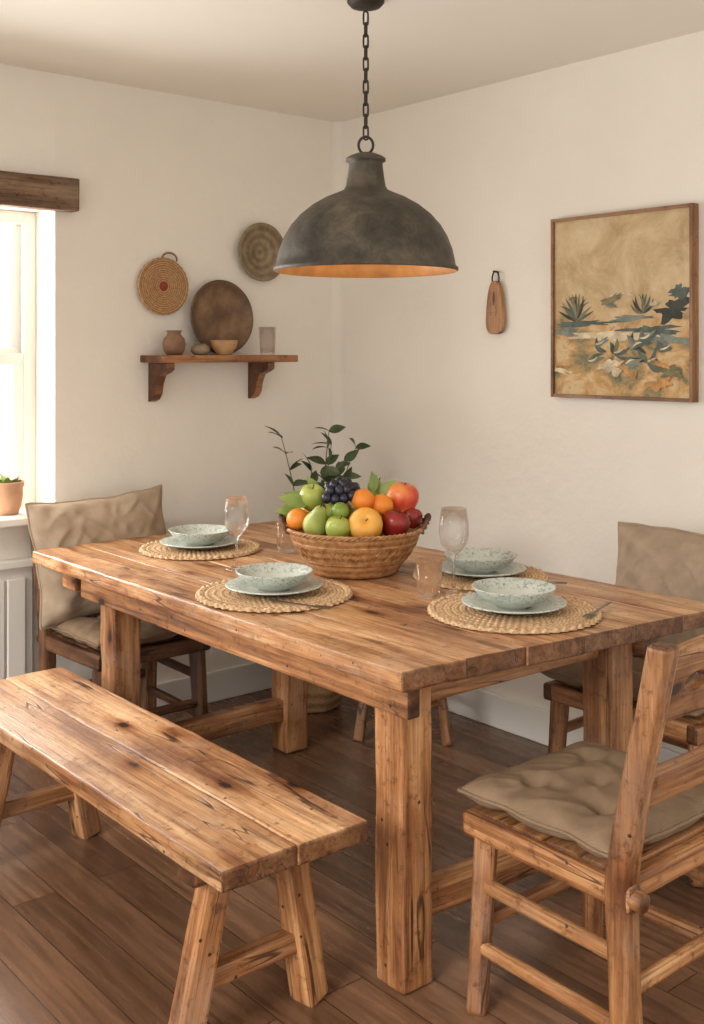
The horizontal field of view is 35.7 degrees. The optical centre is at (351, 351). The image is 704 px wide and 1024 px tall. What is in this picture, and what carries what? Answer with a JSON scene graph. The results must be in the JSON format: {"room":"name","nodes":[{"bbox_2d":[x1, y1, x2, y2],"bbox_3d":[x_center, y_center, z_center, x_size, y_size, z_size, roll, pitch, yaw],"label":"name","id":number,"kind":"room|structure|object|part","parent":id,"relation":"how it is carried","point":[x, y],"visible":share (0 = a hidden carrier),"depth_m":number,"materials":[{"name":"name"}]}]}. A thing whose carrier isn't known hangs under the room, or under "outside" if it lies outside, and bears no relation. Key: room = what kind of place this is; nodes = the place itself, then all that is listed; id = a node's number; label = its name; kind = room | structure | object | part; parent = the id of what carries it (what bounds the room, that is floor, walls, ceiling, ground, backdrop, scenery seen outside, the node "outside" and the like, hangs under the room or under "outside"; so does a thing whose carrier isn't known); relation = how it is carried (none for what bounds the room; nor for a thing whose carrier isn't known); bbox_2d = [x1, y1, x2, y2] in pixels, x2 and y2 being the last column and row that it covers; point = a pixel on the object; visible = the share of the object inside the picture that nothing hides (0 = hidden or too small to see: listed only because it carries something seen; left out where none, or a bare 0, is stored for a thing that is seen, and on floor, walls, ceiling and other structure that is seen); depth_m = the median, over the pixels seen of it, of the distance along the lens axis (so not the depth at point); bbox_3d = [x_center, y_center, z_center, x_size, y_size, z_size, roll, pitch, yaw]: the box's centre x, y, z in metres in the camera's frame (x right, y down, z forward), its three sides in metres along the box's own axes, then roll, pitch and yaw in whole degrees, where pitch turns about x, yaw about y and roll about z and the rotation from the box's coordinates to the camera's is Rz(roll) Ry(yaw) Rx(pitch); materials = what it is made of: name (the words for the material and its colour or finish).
{"room":"dining room","nodes":[
{"label":"dining room","id":0,"kind":"room"},
{"bbox_2d":[0,64,54,212],"bbox_3d":[-1.630,-0.807,3.935,1.075,0.515,0.260,0,0,-40],"label":"wall","id":1,"kind":"structure","parent":0,"point":[27,96],"depth_m":4.11,"materials":[{"name":"paint"}]},
{"bbox_2d":[0,210,23,499],"bbox_3d":[-1.679,0.015,3.992,0.975,1.129,0.070,0,0,-40],"label":"window","id":2,"kind":"structure","parent":1,"relation":"attached to","point":[7,217],"depth_m":4.28,"materials":[{"name":"white paint"}]},
{"bbox_3d":[-1.688,0.003,4.004,0.975,0.045,0.030,0,0,-40],"label":"bottom of the upper sash","id":3,"kind":"part","parent":2,"relation":"part of","materials":[{"name":"white wood"}]},
{"bbox_3d":[-1.669,0.028,3.980,0.975,0.045,0.029,0,0,-40],"label":"sash","id":4,"kind":"part","parent":2,"relation":"part of","materials":[{"name":"white paint"}]},
{"bbox_3d":[-1.679,-0.524,3.992,0.975,0.049,0.070,0,0,-40],"label":"frame","id":5,"kind":"part","parent":2,"relation":"part of","materials":[{"name":"white paint"}]},
{"bbox_3d":[-1.331,-0.260,4.305,0.040,0.480,0.030,0,0,-40],"label":"sash stile","id":6,"kind":"part","parent":2,"relation":"part of","materials":[{"name":"white wood"}]},
{"bbox_3d":[-1.311,0.315,4.282,0.040,0.530,0.030,0,0,-40],"label":"sash stile","id":7,"kind":"part","parent":2,"relation":"part of","materials":[{"name":"white wood"}]},
{"bbox_2d":[0,170,78,212],"bbox_3d":[-1.548,-0.600,3.795,1.280,0.128,0.063,0,0,-40],"label":"lintel beam","id":8,"kind":"structure","parent":1,"relation":"attached to","point":[17,189],"depth_m":4.08,"materials":[{"name":"brown wood"}]},
{"bbox_2d":[36,73,329,686],"bbox_3d":[-0.684,0.207,4.732,1.399,2.545,0.260,0,0,-40],"label":"wall","id":9,"kind":"structure","parent":0,"point":[158,173],"depth_m":4.52,"materials":[{"name":"paint"}]},
{"bbox_2d":[20,212,35,507],"bbox_3d":[-1.287,0.030,4.322,0.049,1.158,0.070,0,0,-40],"label":"frame","id":10,"kind":"object","parent":9,"relation":"attached to","point":[28,229],"visible":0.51,"depth_m":4.29,"materials":[{"name":"white paint"}]},
{"bbox_2d":[137,252,188,314],"bbox_3d":[-0.769,-0.280,4.461,0.237,0.261,0.021,0,0,-40],"label":"trivet","id":11,"kind":"object","parent":9,"relation":"attached to","point":[162,283],"visible":1,"depth_m":4.46,"materials":[{"name":"brown wicker"}]},
{"bbox_2d":[140,662,271,706],"bbox_3d":[-0.634,1.415,4.592,1.466,0.130,0.018,0,0,-40],"label":"baseboard","id":12,"kind":"structure","parent":9,"relation":"attached to","point":[229,682],"depth_m":4.67,"materials":[{"name":"white paint"}]},
{"bbox_2d":[140,355,297,401],"bbox_3d":[-0.543,0.107,4.566,0.671,0.190,0.176,0,0,-40],"label":"wall shelf","id":13,"kind":"object","parent":9,"relation":"attached to","point":[159,366],"visible":1,"depth_m":4.44,"materials":[{"name":"brown wood"}]},
{"bbox_2d":[163,330,185,354],"bbox_3d":[-0.718,-0.037,4.416,0.092,0.100,0.093,0,0,-40],"label":"clay jar","id":14,"kind":"object","parent":13,"relation":"on","point":[174,343],"visible":0.92,"depth_m":4.38,"materials":[{"name":"brown ceramic"}]},
{"bbox_2d":[191,343,209,354],"bbox_3d":[-0.618,-0.011,4.461,0.080,0.048,0.078,0,0,-40],"label":"pebble","id":15,"kind":"object","parent":13,"relation":"on","point":[197,349],"visible":1,"depth_m":4.43,"materials":[{"name":"grey stone"}]},
{"bbox_2d":[190,280,252,352],"bbox_3d":[-0.553,-0.147,4.620,0.316,0.315,0.051,0,0,-38],"label":"serving tray","id":16,"kind":"object","parent":13,"relation":"on","point":[220,310],"visible":0.82,"depth_m":4.63,"materials":[{"name":"brown wood"}]},
{"bbox_2d":[210,340,237,354],"bbox_3d":[-0.530,-0.018,4.534,0.114,0.062,0.114,0,0,-40],"label":"bowl","id":17,"kind":"object","parent":13,"relation":"on","point":[221,347],"visible":0.91,"depth_m":4.50,"materials":[{"name":"beige ceramic"}]},
{"bbox_2d":[238,223,282,281],"bbox_3d":[-0.396,-0.435,4.774,0.256,0.256,0.034,0,0,-40],"label":"wall plate","id":18,"kind":"object","parent":9,"relation":"attached to","point":[260,243],"visible":0.91,"depth_m":4.77,"materials":[{"name":"beige wicker"}]},
{"bbox_2d":[330,121,344,474],"bbox_3d":[-0.068,0.142,5.055,0.071,2.415,0.015,0,0,5],"label":"plaster","id":19,"kind":"object","parent":9,"relation":"attached to","point":[337,129],"visible":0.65,"depth_m":5.06,"materials":[{"name":"beige paint"}]},
{"bbox_2d":[0,688,703,1023],"bbox_3d":[-0.131,1.530,1.805,4.724,0.100,5.530,0,0,-40],"label":"floor","id":20,"kind":"structure","parent":0,"point":[93,930],"depth_m":2.83,"materials":[{"name":"brown wood"}]},
{"bbox_2d":[0,525,37,672],"bbox_3d":[-1.630,1.060,3.935,1.075,0.840,0.260,0,0,-40],"label":"wall","id":21,"kind":"structure","parent":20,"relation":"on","point":[14,541],"depth_m":4.10,"materials":[{"name":"paint"}]},
{"bbox_2d":[0,508,27,527],"bbox_3d":[-1.576,0.625,3.870,1.073,0.030,0.250,0,0,-40],"label":"window sill","id":22,"kind":"structure","parent":21,"relation":"on","point":[20,519],"depth_m":4.01,"materials":[{"name":"white paint"}]},
{"bbox_2d":[0,472,23,515],"bbox_3d":[-1.302,0.534,4.120,0.153,0.151,0.143,0,0,-40],"label":"potted plant","id":23,"kind":"object","parent":22,"relation":"on","point":[11,489],"visible":1,"depth_m":4.07,"materials":[{"name":"green plant"}]},
{"bbox_2d":[24,484,209,716],"bbox_3d":[-0.872,1.002,4.036,0.589,0.961,0.572,0,0,-40],"label":"dining chair","id":24,"kind":"object","parent":20,"relation":"on","point":[69,624],"visible":0.48,"depth_m":3.97,"materials":[{"name":"beige fabric"}]},
{"bbox_3d":[-1.155,1.060,4.073,0.056,0.843,0.150,0,0,-40],"label":"post","id":25,"kind":"part","parent":24,"relation":"part of","materials":[{"name":"brown wood"}]},
{"bbox_3d":[-0.994,1.063,3.889,0.042,0.056,0.461,0,-1,-41],"label":"seat","id":26,"kind":"part","parent":24,"relation":"part of","materials":[{"name":"brown wood"}]},
{"bbox_3d":[-0.865,1.270,3.752,0.052,0.422,0.052,0,-3,-5],"label":"leg","id":27,"kind":"part","parent":24,"relation":"part of","materials":[{"name":"brown wood"}]},
{"bbox_2d":[27,486,165,628],"bbox_3d":[-0.932,0.759,4.108,0.562,0.455,0.223,-4,-8,-40],"label":"pillow","id":28,"kind":"object","parent":24,"relation":"on","point":[133,514],"depth_m":3.98,"materials":[{"name":"beige fabric"}]},
{"bbox_2d":[51,613,180,650],"bbox_3d":[-0.821,0.992,4.002,0.466,0.081,0.442,0,0,-40],"label":"seat cushion","id":29,"kind":"object","parent":24,"relation":"on","point":[69,631],"depth_m":3.87,"materials":[{"name":"fabric"}]},
{"bbox_3d":[-0.826,1.060,4.350,0.056,0.843,0.149,0,0,-40],"label":"post","id":30,"kind":"part","parent":24,"relation":"part of","materials":[{"name":"brown wood"}]},
{"bbox_3d":[-0.701,1.060,3.868,0.421,0.056,0.046,0,0,-40],"label":"seat","id":31,"kind":"part","parent":24,"relation":"part of","materials":[{"name":"brown wood"}]},
{"bbox_3d":[-0.558,1.270,4.008,0.053,0.420,0.052,-3,-1,15],"label":"leg","id":32,"kind":"part","parent":24,"relation":"part of","materials":[{"name":"brown wood"}]},
{"bbox_3d":[-0.673,1.062,4.160,0.041,0.056,0.461,0,-1,-39],"label":"seat","id":33,"kind":"part","parent":24,"relation":"part of","materials":[{"name":"brown wood"}]},
{"bbox_2d":[0,667,367,1023],"bbox_3d":[-0.598,1.252,2.846,0.411,0.467,1.526,0,0,-40],"label":"wooden bench","id":34,"kind":"object","parent":20,"relation":"on","point":[228,822],"visible":1,"depth_m":2.49,"materials":[{"name":"brown wood"}]},
{"bbox_3d":[-1.036,1.281,3.163,0.067,0.409,0.070,13,-6,-29],"label":"leg","id":35,"kind":"part","parent":34,"relation":"part of","materials":[{"name":"brown wood"}]},
{"bbox_3d":[-0.837,1.280,3.331,0.071,0.412,0.066,0,11,39],"label":"leg","id":36,"kind":"part","parent":34,"relation":"part of","materials":[{"name":"brown wood"}]},
{"bbox_3d":[-0.322,1.280,2.315,0.067,0.407,0.068,13,-6,-29],"label":"leg","id":37,"kind":"part","parent":34,"relation":"part of","materials":[{"name":"brown wood"}]},
{"bbox_3d":[-0.123,1.280,2.481,0.070,0.411,0.067,0,11,39],"label":"leg","id":38,"kind":"part","parent":34,"relation":"part of","materials":[{"name":"brown wood"}]},
{"bbox_2d":[266,424,370,712],"bbox_3d":[-0.151,0.892,4.568,0.375,1.179,0.294,0,0,29],"label":"potted plant","id":39,"kind":"object","parent":20,"relation":"on","point":[319,700],"visible":0.27,"depth_m":4.54,"materials":[{"name":"green plant"}]},
{"bbox_3d":[-0.164,1.337,4.581,0.282,0.289,0.278,0,0,-40],"label":"woven pot","id":40,"kind":"part","parent":39,"relation":"part of","materials":[{"name":"wicker"}]},
{"bbox_2d":[32,520,703,994],"bbox_3d":[-0.049,1.087,3.412,1.103,0.790,2.039,0,0,-40],"label":"dining table","id":41,"kind":"object","parent":20,"relation":"on","point":[381,648],"visible":0.58,"depth_m":2.82,"materials":[{"name":"brown wood"}]},
{"bbox_3d":[-0.767,1.110,3.630,0.105,0.740,0.105,0,0,-40],"label":"leg","id":42,"kind":"part","parent":41,"relation":"part of","materials":[{"name":"brown wood"}]},
{"bbox_2d":[139,537,260,559],"bbox_3d":[-0.533,0.685,3.846,0.427,0.013,0.427,0,0,-36],"label":"woven placemat","id":43,"kind":"object","parent":41,"relation":"on","point":[156,549],"visible":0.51,"depth_m":3.76,"materials":[{"name":"beige wicker"}]},
{"bbox_2d":[160,535,239,549],"bbox_3d":[-0.533,0.672,3.846,0.280,0.022,0.280,0,0,-40],"label":"dinner plate","id":44,"kind":"object","parent":43,"relation":"on","point":[171,541],"visible":0.64,"depth_m":3.83,"materials":[{"name":"grey ceramic"}]},
{"bbox_2d":[168,524,232,546],"bbox_3d":[-0.533,0.649,3.846,0.224,0.053,0.224,0,0,-40],"label":"soup bowl","id":45,"kind":"object","parent":44,"relation":"on","point":[198,535],"visible":1,"depth_m":3.81,"materials":[{"name":"grey ceramic"}]},
{"bbox_2d":[195,577,352,612],"bbox_3d":[-0.222,0.685,3.127,0.450,0.013,0.450,0,0,-44],"label":"woven placemat","id":46,"kind":"object","parent":41,"relation":"on","point":[332,592],"visible":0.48,"depth_m":3.04,"materials":[{"name":"beige wicker"}]},
{"bbox_2d":[225,576,322,595],"bbox_3d":[-0.222,0.672,3.127,0.280,0.022,0.280,0,0,-40],"label":"dinner plate","id":47,"kind":"object","parent":46,"relation":"on","point":[311,583],"visible":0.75,"depth_m":3.11,"materials":[{"name":"ceramic"}]},
{"bbox_2d":[235,562,313,591],"bbox_3d":[-0.222,0.649,3.127,0.224,0.053,0.224,0,0,-40],"label":"soup bowl","id":48,"kind":"object","parent":47,"relation":"on","point":[271,576],"visible":1,"depth_m":3.16,"materials":[{"name":"ceramic"}]},
{"bbox_2d":[268,599,333,608],"bbox_3d":[-0.141,0.679,2.949,0.198,0.002,0.024,0,0,30],"label":"fork","id":49,"kind":"object","parent":46,"relation":"on","point":[316,606],"visible":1,"depth_m":2.93,"materials":[{"name":"metal"}]},
{"bbox_3d":[-0.233,1.111,4.079,0.103,0.742,0.106,0,0,-40],"label":"leg","id":50,"kind":"part","parent":41,"relation":"part of","materials":[{"name":"brown wood"}]},
{"bbox_2d":[275,471,430,578],"bbox_3d":[0.009,0.536,3.456,0.441,0.313,0.441,0,0,38],"label":"fruit basket","id":51,"kind":"object","parent":41,"relation":"on","point":[371,539],"visible":1,"depth_m":3.34,"materials":[{"name":"brown wicker"}]},
{"bbox_3d":[-0.212,0.539,3.457,0.042,0.060,0.117,0,0,2],"label":"handle","id":52,"kind":"part","parent":51,"relation":"part of","materials":[{"name":"brown wicker"}]},
{"bbox_3d":[0.230,0.539,3.456,0.042,0.060,0.117,0,0,2],"label":"handle","id":53,"kind":"part","parent":51,"relation":"part of","materials":[{"name":"brown wicker"}]},
{"bbox_3d":[0.122,1.109,2.573,0.105,0.742,0.105,0,0,-40],"label":"leg","id":54,"kind":"part","parent":41,"relation":"part of","materials":[{"name":"brown wood"}]},
{"bbox_2d":[413,562,548,590],"bbox_3d":[0.396,0.685,3.373,0.417,0.013,0.417,0,0,-21],"label":"woven placemat","id":55,"kind":"object","parent":41,"relation":"on","point":[428,574],"visible":0.27,"depth_m":3.33,"materials":[{"name":"beige wicker"}]},
{"bbox_2d":[435,560,525,577],"bbox_3d":[0.396,0.672,3.373,0.280,0.022,0.280,0,0,-40],"label":"dinner plate","id":56,"kind":"object","parent":55,"relation":"on","point":[446,566],"visible":0.63,"depth_m":3.35,"materials":[{"name":"ceramic"}]},
{"bbox_2d":[444,548,516,573],"bbox_3d":[0.396,0.649,3.373,0.224,0.053,0.224,0,0,-40],"label":"soup bowl","id":57,"kind":"object","parent":56,"relation":"on","point":[471,560],"visible":1,"depth_m":3.39,"materials":[{"name":"grey ceramic"}]},
{"bbox_2d":[546,581,567,583],"bbox_3d":[0.538,0.679,3.246,0.198,0.002,0.024,0,0,20],"label":"fork","id":58,"kind":"object","parent":55,"relation":"on","point":[554,582],"visible":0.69,"depth_m":3.22,"materials":[{"name":"metal"}]},
{"bbox_2d":[427,591,602,633],"bbox_3d":[0.431,0.685,2.912,0.462,0.013,0.462,0,0,-29],"label":"woven placemat","id":59,"kind":"object","parent":41,"relation":"on","point":[450,609],"visible":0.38,"depth_m":2.82,"materials":[{"name":"beige wicker"}]},
{"bbox_2d":[461,592,566,614],"bbox_3d":[0.431,0.672,2.912,0.280,0.022,0.280,0,0,-40],"label":"dinner plate","id":60,"kind":"object","parent":59,"relation":"on","point":[473,600],"visible":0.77,"depth_m":2.89,"materials":[{"name":"ceramic"}]},
{"bbox_2d":[472,577,556,609],"bbox_3d":[0.431,0.649,2.912,0.224,0.053,0.224,0,0,-40],"label":"soup bowl","id":61,"kind":"object","parent":60,"relation":"on","point":[511,593],"visible":1,"depth_m":2.95,"materials":[{"name":"ceramic"}]},
{"bbox_2d":[582,601,611,617],"bbox_3d":[0.650,0.679,2.886,0.024,0.002,0.198,0,0,30],"label":"fork","id":62,"kind":"object","parent":59,"relation":"on","point":[593,613],"visible":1,"depth_m":2.85,"materials":[{"name":"metal"}]},
{"bbox_3d":[0.658,0.679,2.900,0.024,0.002,0.165,0,0,30],"label":"handle","id":63,"kind":"part","parent":62,"relation":"part of","materials":[{"name":"metal"}]},
{"bbox_3d":[0.696,1.109,2.979,0.103,0.742,0.104,0,0,-40],"label":"leg","id":64,"kind":"part","parent":41,"relation":"part of","materials":[{"name":"brown wood"}]},
{"bbox_2d":[353,698,452,745],"bbox_3d":[0.193,1.254,4.149,0.330,0.457,0.331,0,0,-40],"label":"wooden stool","id":65,"kind":"object","parent":20,"relation":"on","point":[441,704],"visible":0.2,"depth_m":4.11,"materials":[{"name":"brown wood"}]},
{"bbox_3d":[0.055,1.270,4.173,0.039,0.425,0.039,8,1,10],"label":"leg","id":66,"kind":"part","parent":65,"relation":"part of","materials":[{"name":"brown wood"}]},
{"bbox_3d":[0.330,1.270,4.125,0.040,0.424,0.038,-8,-1,10],"label":"leg","id":67,"kind":"part","parent":65,"relation":"part of","materials":[{"name":"brown wood"}]},
{"bbox_2d":[457,634,703,1023],"bbox_3d":[0.588,1.018,2.413,0.488,0.927,0.571,0,0,-40],"label":"dining chair","id":68,"kind":"object","parent":20,"relation":"on","point":[614,827],"visible":1,"depth_m":2.27,"materials":[{"name":"brown wood"}]},
{"bbox_3d":[0.435,1.060,2.596,0.420,0.057,0.046,0,0,-40],"label":"seat","id":69,"kind":"part","parent":68,"relation":"part of","materials":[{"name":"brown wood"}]},
{"bbox_3d":[0.292,1.270,2.455,0.052,0.422,0.051,3,1,15],"label":"leg","id":70,"kind":"part","parent":68,"relation":"part of","materials":[{"name":"brown wood"}]},
{"bbox_3d":[0.407,1.063,2.303,0.042,0.056,0.461,0,1,-39],"label":"seat","id":71,"kind":"part","parent":68,"relation":"part of","materials":[{"name":"brown wood"}]},
{"bbox_2d":[461,741,703,858],"bbox_3d":[0.551,0.993,2.464,0.470,0.088,0.435,0,0,-40],"label":"seat cushion","id":72,"kind":"object","parent":68,"relation":"on","point":[562,804],"depth_m":2.36,"materials":[{"name":"fabric"}]},
{"bbox_3d":[0.598,1.270,2.713,0.052,0.421,0.052,0,3,-5],"label":"leg","id":73,"kind":"part","parent":68,"relation":"part of","materials":[{"name":"brown wood"}]},
{"bbox_3d":[0.559,1.018,2.114,0.057,0.924,0.148,0,0,-40],"label":"post","id":74,"kind":"part","parent":68,"relation":"part of","materials":[{"name":"brown wood"}]},
{"bbox_3d":[0.693,1.060,2.290,0.399,0.051,0.036,0,0,-40],"label":"seat","id":75,"kind":"part","parent":68,"relation":"part of","materials":[{"name":"brown wood"}]},
{"bbox_3d":[0.717,0.855,2.261,0.390,0.076,0.025,0,10,-40],"label":"rail","id":76,"kind":"part","parent":68,"relation":"part of","materials":[{"name":"brown wood"}]},
{"bbox_3d":[0.747,0.639,2.226,0.390,0.152,0.026,0,11,-40],"label":"rail","id":77,"kind":"part","parent":68,"relation":"part of","materials":[{"name":"brown wood"}]},
{"bbox_2d":[540,521,703,887],"bbox_3d":[0.976,1.010,3.382,0.568,0.942,0.591,0,0,-40],"label":"dining chair","id":78,"kind":"object","parent":20,"relation":"on","point":[669,561],"visible":0.26,"depth_m":3.40,"materials":[{"name":"beige fabric"}]},
{"bbox_3d":[0.781,1.063,3.559,0.460,0.057,0.041,1,-1,-41],"label":"seat","id":79,"kind":"part","parent":78,"relation":"part of","materials":[{"name":"brown wood"}]},
{"bbox_3d":[0.642,1.270,3.429,0.052,0.421,0.052,3,0,-5],"label":"leg","id":80,"kind":"part","parent":78,"relation":"part of","materials":[{"name":"brown wood"}]},
{"bbox_2d":[540,656,703,716],"bbox_3d":[0.924,0.994,3.350,0.438,0.085,0.563,0,0,-40],"label":"seat cushion","id":81,"kind":"object","parent":78,"relation":"on","point":[568,679],"depth_m":3.34,"materials":[{"name":"fabric"}]},
{"bbox_3d":[0.792,1.060,3.229,0.046,0.056,0.520,0,0,-40],"label":"seat","id":82,"kind":"part","parent":78,"relation":"part of","materials":[{"name":"brown wood"}]},
{"bbox_2d":[615,524,703,656],"bbox_3d":[1.052,0.779,3.438,0.222,0.452,0.552,14,-12,-39],"label":"pillow","id":83,"kind":"object","parent":78,"relation":"on","point":[669,561],"depth_m":3.43,"materials":[{"name":"beige fabric"}]},
{"bbox_3d":[1.115,1.062,3.161,0.460,0.056,0.041,1,-1,-39],"label":"seat","id":84,"kind":"part","parent":78,"relation":"part of","materials":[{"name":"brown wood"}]},
{"bbox_3d":[0.964,1.270,3.048,0.053,0.421,0.052,0,-3,15],"label":"leg","id":85,"kind":"part","parent":78,"relation":"part of","materials":[{"name":"brown wood"}]},
{"bbox_2d":[0,0,703,121],"bbox_3d":[-0.131,-1.115,1.805,4.724,0.100,5.530,0,0,-40],"label":"ceiling","id":86,"kind":"structure","parent":0,"point":[304,58],"depth_m":3.74,"materials":[{"name":"paint"}]},
{"bbox_2d":[273,0,458,277],"bbox_3d":[0.042,-0.653,3.299,0.557,0.822,0.557,0,0,-40],"label":"pendant lamp","id":87,"kind":"object","parent":86,"relation":"hanging from","point":[365,229],"visible":1,"depth_m":3.13,"materials":[{"name":"grey metal"}]},
{"bbox_3d":[0.042,-0.811,3.299,0.051,0.437,0.018,0,0,13],"label":"chain","id":88,"kind":"part","parent":87,"relation":"part of","materials":[{"name":"metal"}]},
{"bbox_3d":[0.042,-0.422,3.299,0.557,0.361,0.557,0,0,-40],"label":"lamp shade","id":89,"kind":"part","parent":87,"relation":"part of","materials":[{"name":"grey metal"}]},
{"bbox_3d":[0.042,-0.358,3.299,0.549,0.233,0.549,0,0,-40],"label":"lamp shade","id":90,"kind":"part","parent":87,"relation":"part of","materials":[{"name":"gold metal"}]},
{"bbox_2d":[345,30,703,753],"bbox_3d":[1.580,0.207,3.246,0.150,2.545,5.530,0,0,-40],"label":"wall","id":91,"kind":"structure","parent":0,"point":[465,415],"depth_m":4.24,"materials":[{"name":"paint"}]},
{"bbox_2d":[486,270,505,333],"bbox_3d":[0.567,-0.196,4.308,0.030,0.251,0.091,0,0,-40],"label":"cutting board","id":92,"kind":"object","parent":91,"relation":"attached to","point":[495,308],"visible":1,"depth_m":4.29,"materials":[{"name":"brown wood"}]},
{"bbox_2d":[446,688,681,762],"bbox_3d":[1.612,1.415,3.077,0.018,0.130,5.230,0,0,-40],"label":"baseboard","id":93,"kind":"structure","parent":91,"relation":"attached to","point":[528,721],"depth_m":4.25,"materials":[{"name":"white paint"}]},
{"bbox_2d":[551,203,698,402],"bbox_3d":[0.946,-0.163,3.853,0.038,0.660,0.598,0,0,-40],"label":"framed painting","id":94,"kind":"object","parent":91,"relation":"attached to","point":[625,284],"visible":1,"depth_m":3.82,"materials":[{"name":"beige paper"}]},
{"bbox_3d":[0.757,-0.163,4.077,0.038,0.660,0.012,0,0,-40],"label":"frame","id":95,"kind":"part","parent":94,"relation":"part of","materials":[{"name":"brown wood"}]},
{"bbox_3d":[0.946,-0.487,3.853,0.038,0.012,0.574,0,0,-40],"label":"frame","id":96,"kind":"part","parent":94,"relation":"part of","materials":[{"name":"brown wood"}]},
{"bbox_3d":[0.946,0.161,3.853,0.038,0.012,0.574,0,0,-40],"label":"frame","id":97,"kind":"part","parent":94,"relation":"part of","materials":[{"name":"brown wood"}]},
{"bbox_3d":[1.134,-0.163,3.629,0.038,0.660,0.012,0,0,-40],"label":"frame","id":98,"kind":"part","parent":94,"relation":"part of","materials":[{"name":"brown wood"}]},
{"bbox_3d":[-2.825,0.208,2.928,2.050,2.545,0.260,0,0,-40],"label":"panel","id":99,"kind":"object","parent":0,"visible":0},
{"bbox_2d":[0,557,32,678],"bbox_3d":[-2.077,1.105,3.359,2.320,0.670,0.045,0,0,-40],"label":"board","id":100,"kind":"object","parent":99,"relation":"attached to","point":[26,572],"depth_m":4.08,"materials":[{"name":"white paint"}]},
{"bbox_2d":[0,580,4,678],"bbox_3d":[-1.306,1.120,4.004,0.072,0.560,0.012,0,0,-40],"label":"bead","id":101,"kind":"object","parent":100,"relation":"attached to","point":[2,583],"visible":0.55,"depth_m":4.01,"materials":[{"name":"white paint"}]},
{"bbox_2d":[7,578,25,677],"bbox_3d":[-1.245,1.120,4.056,0.072,0.560,0.012,0,0,-40],"label":"panel","id":102,"kind":"object","parent":100,"relation":"attached to","point":[16,588],"visible":0.56,"depth_m":4.05,"materials":[{"name":"white paint"}]},
{"bbox_3d":[-2.077,0.785,3.359,2.320,0.030,0.045,0,0,-40],"label":"cap","id":103,"kind":"part","parent":100,"relation":"part of","materials":[{"name":"white wood"}]}
]}

